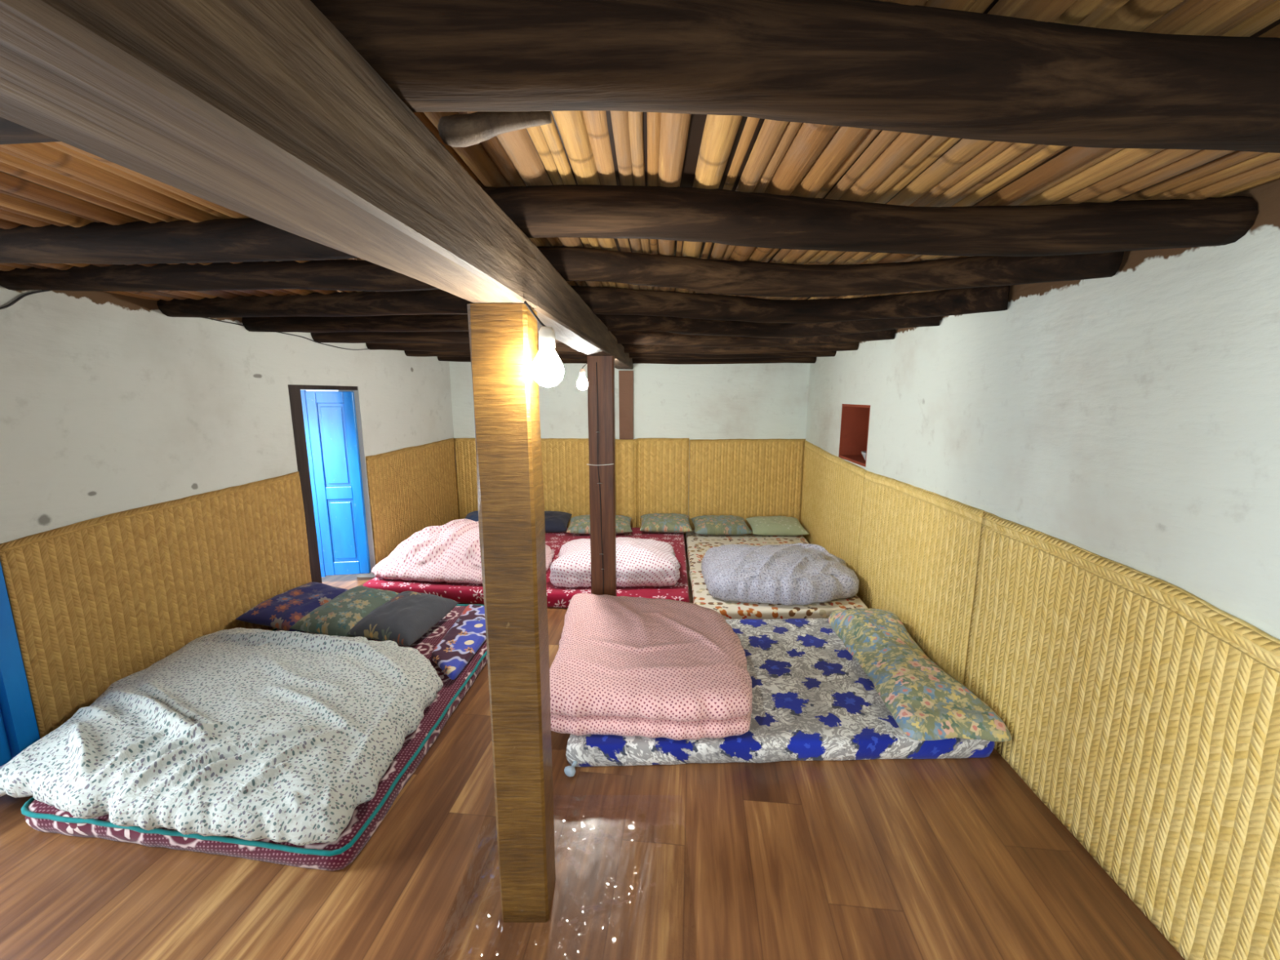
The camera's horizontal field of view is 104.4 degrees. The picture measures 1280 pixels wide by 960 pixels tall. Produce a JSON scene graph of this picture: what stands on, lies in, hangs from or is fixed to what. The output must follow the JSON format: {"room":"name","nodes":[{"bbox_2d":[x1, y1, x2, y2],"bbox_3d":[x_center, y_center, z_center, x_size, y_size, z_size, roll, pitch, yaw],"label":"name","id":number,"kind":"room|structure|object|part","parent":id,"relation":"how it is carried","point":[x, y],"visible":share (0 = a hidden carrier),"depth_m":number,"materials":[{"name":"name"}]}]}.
{"room":"traditional dwelling","nodes":[
{"label":"traditional dwelling","id":0,"kind":"room"},
{"bbox_2d":[0,285,455,577],"bbox_3d":[-2.632,0.081,2.067,0.158,2.150,7.282,2,10,10],"label":"wall","id":1,"kind":"structure","parent":0,"point":[110,403],"depth_m":2.51,"materials":[{"name":"paint"}]},
{"bbox_2d":[0,562,39,766],"bbox_3d":[-2.727,0.476,1.326,0.099,1.619,1.388,2,10,10],"label":"door","id":2,"kind":"structure","parent":1,"relation":"in","point":[19,730],"depth_m":2.03,"materials":[{"name":"blue paint"}]},
{"bbox_2d":[0,290,49,309],"bbox_3d":[-2.551,-0.694,1.895,0.008,0.162,0.476,2,10,10],"label":"cable","id":3,"kind":"object","parent":1,"relation":"attached to","point":[37,291],"visible":0.89,"depth_m":2.02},
{"bbox_2d":[0,471,311,738],"bbox_3d":[-2.438,0.550,2.748,0.018,0.992,1.442,2,10,10],"label":"bamboo mat","id":4,"kind":"object","parent":1,"relation":"attached to","point":[96,602],"visible":0.74,"depth_m":2.47,"materials":[{"name":"yellow wicker"}]},
{"bbox_2d":[202,317,369,350],"bbox_3d":[-2.291,-0.967,3.368,0.007,0.085,1.485,2,10,10],"label":"cable","id":5,"kind":"object","parent":1,"relation":"attached to","point":[202,317],"visible":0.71,"depth_m":3.32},
{"bbox_2d":[288,384,370,582],"bbox_3d":[-2.477,0.093,3.720,0.508,1.574,0.632,0,10,0],"label":"door","id":6,"kind":"structure","parent":1,"relation":"in","point":[325,428],"depth_m":3.90,"materials":[{"name":"blue paint"}]},
{"bbox_3d":[-2.393,-0.271,3.896,0.193,0.654,0.027,-2,10,-9],"label":"panel","id":7,"kind":"part","parent":6,"relation":"part of","materials":[{"name":"blue paint"}]},
{"bbox_3d":[-2.393,0.407,4.011,0.193,0.516,0.027,-2,10,-9],"label":"panel","id":8,"kind":"part","parent":6,"relation":"part of","materials":[{"name":"blue paint"}]},
{"bbox_2d":[365,438,459,564],"bbox_3d":[-2.094,0.183,4.723,0.016,1.056,1.324,2,10,10],"label":"bamboo mat","id":9,"kind":"object","parent":1,"relation":"attached to","point":[412,489],"visible":0.8,"depth_m":4.56,"materials":[{"name":"yellow wicker"}]},
{"bbox_2d":[0,533,1184,959],"bbox_3d":[-0.525,1.200,2.257,5.650,0.120,7.150,0,10,0],"label":"floor","id":10,"kind":"structure","parent":0,"point":[942,859],"depth_m":1.56,"materials":[{"name":"brown wood"}]},
{"bbox_2d":[21,604,487,871],"bbox_3d":[-1.556,1.046,2.529,1.453,0.091,1.958,0,10,0],"label":"mattress","id":11,"kind":"object","parent":10,"relation":"on","point":[366,817],"visible":0.21,"depth_m":1.70,"materials":[{"name":"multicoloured fabric"}]},
{"bbox_2d":[0,627,443,845],"bbox_3d":[-1.690,0.969,2.199,1.531,0.294,1.341,0,10,0],"label":"duvet","id":12,"kind":"object","parent":11,"relation":"on","point":[246,734],"visible":1,"depth_m":1.83,"materials":[{"name":"white fabric"}]},
{"bbox_2d":[235,582,348,631],"bbox_3d":[-2.140,0.794,3.162,0.380,0.161,0.580,1,10,8],"label":"pillow","id":13,"kind":"object","parent":11,"relation":"on","point":[281,611],"visible":0.66,"depth_m":3.02,"materials":[{"name":"blue fabric"}]},
{"bbox_2d":[289,585,399,637],"bbox_3d":[-1.770,0.805,3.073,0.375,0.162,0.560,2,10,10],"label":"pillow","id":14,"kind":"object","parent":11,"relation":"on","point":[337,616],"visible":0.74,"depth_m":2.93,"materials":[{"name":"green fabric"}]},
{"bbox_2d":[346,591,458,645],"bbox_3d":[-1.400,0.813,2.978,0.380,0.176,0.520,2,10,10],"label":"pillow","id":15,"kind":"object","parent":11,"relation":"on","point":[403,620],"visible":0.98,"depth_m":2.85,"materials":[{"name":"grey fabric"}]},
{"bbox_2d":[431,604,486,679],"bbox_3d":[-1.001,0.909,2.883,0.277,0.049,0.846,0,10,0],"label":"quilt","id":16,"kind":"object","parent":11,"relation":"on","point":[466,636],"visible":0.84,"depth_m":2.77,"materials":[{"name":"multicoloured fabric"}]},
{"bbox_2d":[466,303,555,922],"bbox_3d":[-0.333,0.424,1.357,0.142,1.711,0.139,0,10,0],"label":"wooden post","id":17,"kind":"object","parent":10,"relation":"on","point":[504,337],"visible":0.98,"depth_m":1.28,"materials":[{"name":"brown wood"}]},
{"bbox_2d":[0,0,537,307],"bbox_3d":[-0.390,-0.332,0.288,0.199,0.182,1.909,1,10,6],"label":"ceiling beam","id":18,"kind":"structure","parent":17,"relation":"on","point":[264,111],"depth_m":0.44,"materials":[{"name":"brown wood"}]},
{"bbox_2d":[437,111,551,146],"bbox_3d":[-0.214,-0.522,0.729,0.172,0.042,0.041,3,10,15],"label":"stub","id":19,"kind":"object","parent":18,"relation":"on","point":[466,130],"visible":0.83,"depth_m":0.72,"materials":[{"name":"wood"}]},
{"bbox_2d":[524,301,564,387],"bbox_3d":[-0.216,-0.314,1.152,0.075,0.194,0.075,7,12,37],"label":"light bulb","id":20,"kind":"object","parent":18,"relation":"hanging from","point":[547,369],"visible":1,"depth_m":1.14,"materials":[{"name":"white glass"}]},
{"bbox_3d":[-0.239,-0.378,1.137,0.051,0.061,0.007,-2,10,-10],"label":"cord","id":21,"kind":"part","parent":20,"relation":"part of","materials":[{"name":"black plastic"}]},
{"bbox_2d":[538,326,555,350],"bbox_3d":[-0.216,-0.327,1.150,0.038,0.053,0.038,0,10,0],"label":"socket","id":22,"kind":"object","parent":20,"relation":"attached to","point":[546,334],"depth_m":1.13,"materials":[{"name":"white plastic"}]},
{"bbox_3d":[-0.216,-0.264,1.160,0.076,0.093,0.076,0,10,0],"label":"glass globe","id":23,"kind":"part","parent":20,"relation":"part of","materials":[{"name":"white glass"}]},
{"bbox_2d":[531,245,633,368],"bbox_3d":[-0.235,-0.853,3.195,0.166,0.187,4.014,0,10,2],"label":"ceiling beam","id":24,"kind":"structure","parent":17,"relation":"on","point":[559,307],"depth_m":1.74,"materials":[{"name":"brown wood"}]},
{"bbox_2d":[577,363,587,390],"bbox_3d":[-0.356,-0.691,3.230,0.115,0.209,0.076,0,10,0],"label":"light bulb","id":25,"kind":"object","parent":24,"relation":"hanging from","point":[582,383],"visible":0.94,"depth_m":3.21,"materials":[{"name":"white glass"}]},
{"bbox_2d":[579,368,585,377],"bbox_3d":[-0.375,-0.696,3.229,0.038,0.053,0.038,0,10,0],"label":"socket","id":26,"kind":"object","parent":25,"relation":"attached to","point":[582,371],"depth_m":3.21,"materials":[{"name":"white plastic"}]},
{"bbox_3d":[-0.375,-0.633,3.240,0.076,0.093,0.076,0,10,0],"label":"glass globe","id":27,"kind":"part","parent":25,"relation":"part of","materials":[{"name":"white glass"}]},
{"bbox_2d":[363,527,689,608],"bbox_3d":[-0.813,0.714,4.395,2.556,0.122,1.920,0,10,0],"label":"mattress","id":28,"kind":"object","parent":10,"relation":"on","point":[461,593],"visible":0.2,"depth_m":3.67,"materials":[{"name":"red cloth with white flower pattern"}]},
{"bbox_2d":[371,518,555,583],"bbox_3d":[-1.413,0.513,4.148,1.391,0.358,1.111,0,10,0],"label":"duvet","id":29,"kind":"object","parent":28,"relation":"on","point":[450,552],"visible":0.7,"depth_m":3.81,"materials":[{"name":"pink fabric"}]},
{"bbox_2d":[465,511,478,521],"bbox_3d":[-1.570,0.430,5.195,0.608,0.179,0.412,0,10,0],"label":"pillow","id":30,"kind":"object","parent":28,"relation":"on","point":[473,516],"visible":0.13,"depth_m":5.14,"materials":[{"name":"blue fabric"}]},
{"bbox_2d":[544,511,572,532],"bbox_3d":[-0.990,0.433,5.205,0.507,0.176,0.390,0,10,0],"label":"pillow","id":31,"kind":"object","parent":28,"relation":"on","point":[554,521],"visible":0.57,"depth_m":5.10,"materials":[{"name":"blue fabric"}]},
{"bbox_2d":[566,514,632,534],"bbox_3d":[-0.410,0.452,5.107,0.672,0.152,0.420,0,10,0],"label":"pillow","id":32,"kind":"object","parent":28,"relation":"on","point":[580,525],"visible":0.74,"depth_m":4.97,"materials":[{"name":"green fabric"}]},
{"bbox_2d":[550,537,679,587],"bbox_3d":[-0.183,0.606,3.929,0.977,0.249,0.736,0,10,0],"label":"duvet","id":33,"kind":"object","parent":28,"relation":"on","point":[640,562],"visible":0.7,"depth_m":3.62,"materials":[{"name":"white fabric"}]},
{"bbox_2d":[640,513,692,533],"bbox_3d":[0.265,0.443,5.177,0.538,0.148,0.430,0,10,0],"label":"pillow","id":34,"kind":"object","parent":28,"relation":"on","point":[651,522],"visible":1,"depth_m":5.03,"materials":[{"name":"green fabric"}]},
{"bbox_2d":[586,355,616,595],"bbox_3d":[-0.239,0.100,3.191,0.160,1.738,0.142,0,10,0],"label":"wooden post","id":35,"kind":"object","parent":10,"relation":"on","point":[605,364],"visible":0.88,"depth_m":3.10,"materials":[{"name":"red wood"}]},
{"bbox_2d":[595,362,604,595],"bbox_3d":[-0.251,0.082,3.111,0.040,1.600,0.009,0,10,0],"label":"wire","id":36,"kind":"object","parent":35,"relation":"attached to","point":[597,432],"visible":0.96,"depth_m":3.10,"materials":[{"name":"metal"}]},
{"bbox_2d":[586,463,613,465],"bbox_3d":[-0.246,-0.096,3.081,0.168,0.012,0.005,0,10,0],"label":"string","id":37,"kind":"object","parent":35,"relation":"attached to","point":[587,464],"visible":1,"depth_m":3.08,"materials":[{"name":"white fabric"}]},
{"bbox_2d":[685,529,867,619],"bbox_3d":[1.031,0.739,4.333,1.328,0.094,2.072,0,10,0],"label":"mattress","id":38,"kind":"object","parent":10,"relation":"on","point":[697,544],"visible":0.26,"depth_m":3.48,"materials":[{"name":"beige fabric"}]},
{"bbox_2d":[690,515,752,534],"bbox_3d":[0.840,0.466,5.181,0.580,0.151,0.420,0,10,0],"label":"pillow","id":39,"kind":"object","parent":38,"relation":"on","point":[704,524],"visible":1,"depth_m":5.03,"materials":[{"name":"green fabric"}]},
{"bbox_2d":[746,515,808,535],"bbox_3d":[1.420,0.471,5.171,0.572,0.147,0.437,0,10,0],"label":"pillow","id":40,"kind":"object","parent":38,"relation":"on","point":[770,525],"visible":1,"depth_m":5.04,"materials":[{"name":"green fabric"}]},
{"bbox_2d":[701,542,858,605],"bbox_3d":[1.037,0.647,3.759,1.116,0.277,0.895,0,10,0],"label":"duvet","id":41,"kind":"object","parent":38,"relation":"on","point":[798,573],"visible":1,"depth_m":3.46,"materials":[{"name":"grey fabric"}]},
{"bbox_2d":[564,617,995,777],"bbox_3d":[0.635,1.030,2.577,1.907,0.106,1.270,0,10,0],"label":"mattress","id":42,"kind":"object","parent":10,"relation":"on","point":[812,700],"visible":0.52,"depth_m":2.13,"materials":[{"name":"blue fabric"}]},
{"bbox_2d":[549,593,752,740],"bbox_3d":[0.040,0.869,2.563,0.984,0.218,1.173,0,10,0],"label":"duvet","id":43,"kind":"object","parent":42,"relation":"on","point":[622,665],"visible":1,"depth_m":2.18,"materials":[{"name":"pink fabric"}]},
{"bbox_2d":[827,608,1011,741],"bbox_3d":[1.320,0.894,2.569,0.430,0.159,1.204,0,10,2],"label":"bolster pillow","id":44,"kind":"object","parent":42,"relation":"on","point":[926,703],"visible":1,"depth_m":2.24,"materials":[{"name":"green fabric"}]},
{"bbox_2d":[448,361,809,501],"bbox_3d":[0.000,-0.491,5.444,4.600,2.150,0.300,0,10,0],"label":"wall","id":45,"kind":"structure","parent":0,"point":[752,401],"depth_m":5.23,"materials":[{"name":"paint"}]},
{"bbox_2d":[454,437,688,533],"bbox_3d":[-0.728,0.079,5.337,2.505,1.056,0.097,0,10,0],"label":"bamboo mat","id":46,"kind":"object","parent":45,"relation":"attached to","point":[652,474],"visible":0.49,"depth_m":5.34,"materials":[{"name":"yellow wicker"}]},
{"bbox_2d":[618,370,633,439],"bbox_3d":[-0.145,-0.269,5.300,0.150,1.760,0.080,0,10,0],"label":"trim","id":47,"kind":"structure","parent":45,"relation":"attached to","point":[625,378],"depth_m":5.18,"materials":[{"name":"brown paint"}]},
{"bbox_2d":[688,438,805,529],"bbox_3d":[1.147,0.077,5.376,1.235,1.047,0.019,0,10,0],"label":"bamboo mat","id":48,"kind":"object","parent":45,"relation":"attached to","point":[744,478],"visible":0.82,"depth_m":5.36,"materials":[{"name":"yellow wicker"}]},
{"bbox_2d":[0,0,1279,301],"bbox_3d":[-0.600,-0.857,1.909,6.000,0.197,7.350,0,10,0],"label":"ceiling","id":49,"kind":"structure","parent":0,"point":[60,184],"depth_m":1.08,"materials":[{"name":"wood"}]},
{"bbox_2d":[0,246,1124,297],"bbox_3d":[-0.497,-0.752,1.785,4.090,0.152,0.345,0,10,3],"label":"joist","id":50,"kind":"object","parent":49,"relation":"attached to","point":[754,278],"visible":0.84,"depth_m":1.78,"materials":[{"name":"brown wood"}]},
{"bbox_2d":[156,285,1009,323],"bbox_3d":[-0.421,-0.844,2.385,4.067,0.152,0.452,1,10,4],"label":"joist","id":51,"kind":"object","parent":49,"relation":"attached to","point":[601,300],"visible":0.77,"depth_m":2.32,"materials":[{"name":"brown wood"}]},
{"bbox_2d":[241,314,940,337],"bbox_3d":[-0.358,-0.930,2.956,4.002,0.143,0.466,1,10,4],"label":"joist","id":52,"kind":"object","parent":49,"relation":"attached to","point":[421,322],"visible":0.49,"depth_m":2.88,"materials":[{"name":"brown wood"}]},
{"bbox_2d":[311,328,895,347],"bbox_3d":[-0.296,-1.017,3.507,3.960,0.143,0.445,1,10,4],"label":"joist","id":53,"kind":"object","parent":49,"relation":"attached to","point":[622,336],"visible":0.49,"depth_m":3.43,"materials":[{"name":"brown wood"}]},
{"bbox_2d":[365,342,858,354],"bbox_3d":[-0.245,-1.093,4.024,3.889,0.139,0.322,0,10,3],"label":"joist","id":54,"kind":"object","parent":49,"relation":"attached to","point":[433,347],"visible":0.34,"depth_m":3.98,"materials":[{"name":"brown wood"}]},
{"bbox_2d":[404,351,836,359],"bbox_3d":[-0.193,-1.166,4.494,3.842,0.135,0.249,0,10,2],"label":"joist","id":55,"kind":"object","parent":49,"relation":"attached to","point":[410,353],"visible":0.39,"depth_m":4.47,"materials":[{"name":"brown wood"}]},
{"bbox_2d":[437,356,816,364],"bbox_3d":[-0.135,-1.238,5.001,3.776,0.138,0.195,0,10,0],"label":"joist","id":56,"kind":"object","parent":49,"relation":"attached to","point":[795,359],"visible":0.3,"depth_m":4.97,"materials":[{"name":"brown wood"}]},
{"bbox_2d":[0,184,1257,264],"bbox_3d":[-0.557,-0.675,1.312,4.114,0.165,0.334,1,10,4],"label":"joist","id":57,"kind":"object","parent":49,"relation":"attached to","point":[686,214],"visible":0.82,"depth_m":1.23,"materials":[{"name":"brown wood"}]},
{"bbox_2d":[0,0,1279,152],"bbox_3d":[-0.634,-0.584,0.739,4.194,0.180,0.343,0,10,2],"label":"joist","id":58,"kind":"object","parent":49,"relation":"attached to","point":[859,64],"visible":0.76,"depth_m":0.62,"materials":[{"name":"brown wood"}]},
{"bbox_2d":[805,178,1279,639],"bbox_3d":[1.748,0.081,2.067,0.399,2.150,7.194,1,10,4],"label":"wall","id":59,"kind":"structure","parent":0,"point":[1131,417],"depth_m":1.57,"materials":[{"name":"paint"}]},
{"bbox_2d":[800,440,865,574],"bbox_3d":[1.700,0.227,4.532,0.018,1.032,1.684,1,10,4],"label":"bamboo mat","id":60,"kind":"object","parent":59,"relation":"attached to","point":[831,508],"visible":0.89,"depth_m":4.33,"materials":[{"name":"yellow wicker"}]},
{"bbox_2d":[838,404,870,466],"bbox_3d":[1.867,-0.366,3.901,0.420,0.450,0.615,0,10,0],"label":"wall niche","id":61,"kind":"object","parent":59,"relation":"in","point":[855,420],"visible":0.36,"depth_m":4.18,"materials":[{"name":"red paint"}]},
{"bbox_2d":[861,451,866,460],"bbox_3d":[1.763,-0.174,3.764,0.160,0.075,0.160,0,10,0],"label":"bowl","id":62,"kind":"object","parent":61,"relation":"in","point":[864,453],"visible":0.16,"depth_m":3.75,"materials":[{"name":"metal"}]},
{"bbox_2d":[856,470,985,684],"bbox_3d":[1.593,0.509,3.008,0.020,0.985,1.403,1,10,4],"label":"bamboo mat","id":63,"kind":"object","parent":59,"relation":"attached to","point":[918,548],"visible":0.92,"depth_m":2.75,"materials":[{"name":"yellow wicker"}]},
{"bbox_2d":[963,511,1279,959],"bbox_3d":[1.429,0.909,0.647,0.022,0.986,3.378,1,10,4],"label":"bamboo mat","id":64,"kind":"object","parent":59,"relation":"attached to","point":[1143,713],"visible":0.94,"depth_m":1.46,"materials":[{"name":"yellow wicker"}]}
]}

